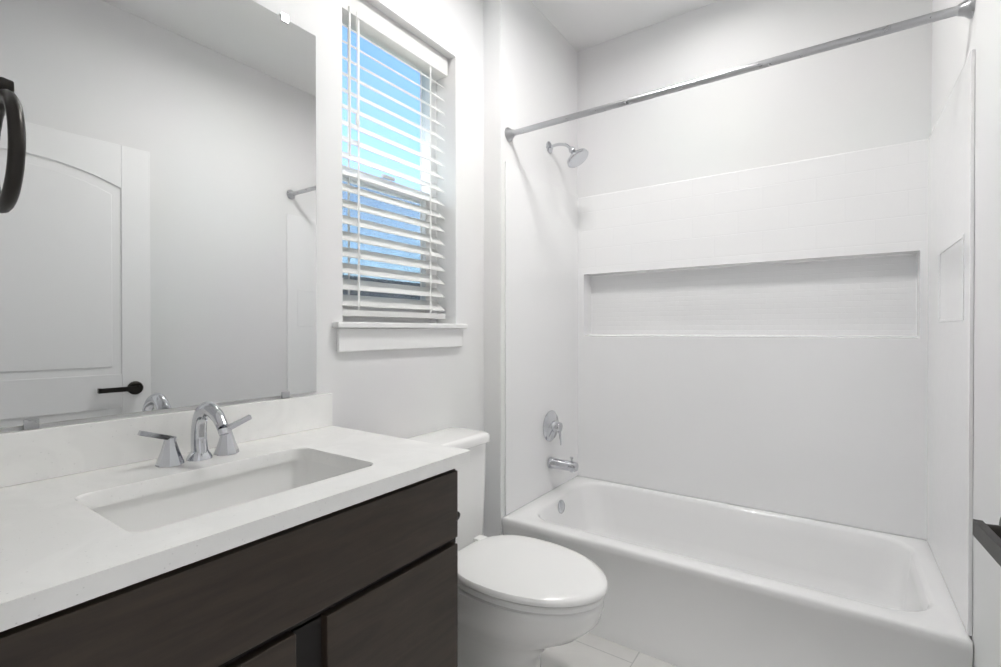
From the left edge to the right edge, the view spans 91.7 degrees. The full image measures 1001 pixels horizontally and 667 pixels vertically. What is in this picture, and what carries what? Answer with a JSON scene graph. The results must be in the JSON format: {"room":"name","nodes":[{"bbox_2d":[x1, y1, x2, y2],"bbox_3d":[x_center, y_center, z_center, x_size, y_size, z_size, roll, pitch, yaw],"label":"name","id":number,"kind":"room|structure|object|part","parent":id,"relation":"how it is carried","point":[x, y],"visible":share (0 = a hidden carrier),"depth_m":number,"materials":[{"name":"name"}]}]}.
{"room":"bathroom","nodes":[
{"label":"bathroom","id":0,"kind":"room"},
{"bbox_2d":[0,0,483,534],"bbox_3d":[-0.651,-0.206,1.472,0.160,2.740,1.794,0,0,35],"label":"wall","id":1,"kind":"structure","parent":0,"point":[404,392],"depth_m":1.85,"materials":[{"name":"paint"}]},
{"bbox_2d":[0,0,315,429],"bbox_3d":[-0.785,-0.359,1.128,0.008,1.086,0.810,0,0,35],"label":"mirror","id":2,"kind":"object","parent":1,"relation":"attached to","point":[158,236],"visible":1,"depth_m":1.12,"materials":[{"name":"clear glass"}]},
{"bbox_2d":[0,393,331,487],"bbox_3d":[-0.768,0.235,1.145,0.019,0.100,0.860,0,0,35],"label":"backsplash","id":3,"kind":"structure","parent":1,"relation":"attached to","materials":[{"name":"stone"}]},
{"bbox_2d":[342,23,435,322],"bbox_3d":[-0.444,-0.579,1.843,0.066,1.119,0.558,0,0,35],"label":"window","id":4,"kind":"structure","parent":1,"relation":"in","point":[425,149],"depth_m":1.95,"materials":[{"name":"white plastic"}]},
{"bbox_2d":[342,181,419,299],"bbox_3d":[-0.467,-0.309,1.861,0.001,0.500,0.483,0,0,35],"label":"screen","id":5,"kind":"object","parent":4,"relation":"attached to","point":[378,234],"depth_m":1.87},
{"bbox_2d":[342,0,446,318],"bbox_3d":[-0.402,-0.599,1.809,0.068,1.077,0.543,0,0,35],"label":"window blinds","id":6,"kind":"object","parent":4,"relation":"attached to","point":[375,26],"visible":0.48,"depth_m":1.79,"materials":[{"name":"white plastic"}]},
{"bbox_2d":[348,6,358,155],"bbox_3d":[-0.489,-0.832,1.617,0.012,0.490,0.040,0,0,35],"label":"blind wand","id":7,"kind":"object","parent":6,"relation":"hanging from","point":[349,65],"visible":0.98,"depth_m":1.60,"materials":[{"name":"white plastic"}]},
{"bbox_2d":[337,328,461,351],"bbox_3d":[-0.337,0.019,1.773,0.014,0.075,0.609,0,0,35],"label":"apron","id":8,"kind":"object","parent":1,"relation":"attached to","point":[360,339],"visible":0.98,"depth_m":1.71,"materials":[{"name":"white paint"}]},
{"bbox_2d":[332,322,467,328],"bbox_3d":[-0.373,-0.029,1.798,0.136,0.020,0.639,0,0,35],"label":"window sill","id":9,"kind":"structure","parent":1,"relation":"attached to","point":[393,325],"depth_m":1.70,"materials":[{"name":"white paint"}]},
{"bbox_2d":[484,0,577,536],"bbox_3d":[0.153,-0.212,2.553,0.252,2.740,0.900,0,0,35],"label":"wall","id":10,"kind":"structure","parent":0,"point":[530,64],"depth_m":2.16,"materials":[{"name":"paint"}]},
{"bbox_2d":[546,141,587,167],"bbox_3d":[0.332,-0.895,2.403,0.209,0.153,0.116,0,0,35],"label":"shower head","id":11,"kind":"object","parent":10,"relation":"attached to","point":[577,158],"visible":1,"depth_m":2.38},
{"bbox_2d":[505,0,975,141],"bbox_3d":[0.652,-0.881,1.732,1.499,0.060,0.060,0,0,35],"label":"shower rod","id":12,"kind":"object","parent":10,"relation":"attached to","point":[965,8],"visible":1,"depth_m":1.57,"materials":[{"name":"silver metal"}]},
{"bbox_2d":[540,632,677,666],"bbox_3d":[0.047,1.216,0.948,1.912,0.100,3.674,0,0,35],"label":"floor","id":13,"kind":"structure","parent":0,"point":[587,649],"depth_m":1.75,"materials":[{"name":"tile"}]},
{"bbox_2d":[0,393,470,666],"bbox_3d":[-0.531,0.659,1.016,0.559,1.014,0.912,0,0,35],"label":"bathroom vanity","id":14,"kind":"object","parent":13,"relation":"on","point":[300,531],"visible":1,"depth_m":0.90,"materials":[{"name":"white stone"}]},
{"bbox_2d":[137,401,251,467],"bbox_3d":[-0.648,0.218,1.083,0.146,0.134,0.236,0,0,35],"label":"faucet","id":15,"kind":"object","parent":14,"relation":"on","point":[227,454],"depth_m":1.09,"materials":[{"name":"silver metal"}]},
{"bbox_2d":[406,427,607,666],"bbox_3d":[-0.006,0.770,1.606,0.742,0.785,0.414,0,0,35],"label":"toilet","id":16,"kind":"object","parent":13,"relation":"on","point":[523,601],"visible":0.6,"depth_m":1.47,"materials":[{"name":"white ceramic"}]},
{"bbox_3d":[-0.228,0.577,1.758,0.202,0.399,0.414,0,0,35],"label":"tank","id":17,"kind":"part","parent":16,"relation":"part of","materials":[{"name":"white ceramic"}]},
{"bbox_3d":[0.085,0.749,1.543,0.520,0.053,0.380,0,0,35],"label":"seat","id":18,"kind":"part","parent":16,"relation":"part of","materials":[{"name":"white plastic"}]},
{"bbox_2d":[502,49,974,666],"bbox_3d":[0.860,0.203,2.038,1.499,1.915,0.846,0,0,35],"label":"bathtub","id":19,"kind":"object","parent":13,"relation":"on","point":[786,341],"visible":0.92,"depth_m":2.12,"materials":[{"name":"white plastic"}]},
{"bbox_3d":[0.278,0.474,2.447,0.060,0.168,0.156,0,0,35],"label":"valve trim","id":20,"kind":"part","parent":19,"relation":"part of","materials":[{"name":"silver metal"}]},
{"bbox_3d":[0.313,0.645,2.420,0.150,0.076,0.060,0,0,35],"label":"spout","id":21,"kind":"part","parent":19,"relation":"part of","materials":[{"name":"silver metal"}]},
{"bbox_2d":[530,0,719,50],"bbox_3d":[0.047,-1.634,0.933,1.912,0.120,3.674,0,0,35],"label":"ceiling","id":22,"kind":"structure","parent":0,"point":[579,25],"depth_m":2.42,"materials":[{"name":"paint"}]},
{"bbox_2d":[577,0,931,539],"bbox_3d":[1.155,-0.211,2.322,1.660,2.740,0.140,0,0,35],"label":"wall","id":23,"kind":"structure","parent":0,"point":[870,93],"depth_m":2.24,"materials":[{"name":"paint"}]},
{"bbox_2d":[931,0,1000,666],"bbox_3d":[0.727,-0.201,0.385,0.160,2.740,3.534,0,0,35],"label":"wall","id":24,"kind":"structure","parent":0,"point":[956,40],"depth_m":1.19,"materials":[{"name":"paint"}]},
{"bbox_3d":[-0.472,-0.200,0.330,1.752,2.740,0.120,0,0,35],"label":"wall","id":25,"kind":"structure","parent":0,"visible":0},
{"bbox_2d":[0,77,25,212],"bbox_3d":[-0.593,-0.224,0.536,0.140,0.169,0.081,0,0,35],"label":"towel ring","id":26,"kind":"object","parent":25,"relation":"attached to","point":[12,108],"visible":1,"depth_m":0.53,"materials":[{"name":"grey metal"}]},
{"bbox_2d":[999,481,1000,666],"bbox_3d":[0.500,0.142,0.301,0.035,2.040,0.914,0,0,31],"label":"door","id":27,"kind":"structure","parent":25,"relation":"in","point":[1000,589],"depth_m":0.70,"materials":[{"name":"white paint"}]},
{"bbox_2d":[973,517,1000,565],"bbox_3d":[0.674,0.270,0.590,0.117,0.064,0.177,0,0,31],"label":"door lever","id":28,"kind":"object","parent":27,"relation":"attached to","point":[987,536],"visible":1,"depth_m":0.64,"materials":[{"name":"grey metal"}]},
{"label":"outside","id":29,"kind":"structure","parent":0,"visible":0},
{"bbox_2d":[343,275,419,299],"bbox_3d":[-9.616,-1.563,35.835,12.800,5.080,30.800,0,0,35],"label":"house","id":30,"kind":"structure","parent":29,"point":[381,294],"depth_m":32.62,"materials":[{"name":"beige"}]}
]}

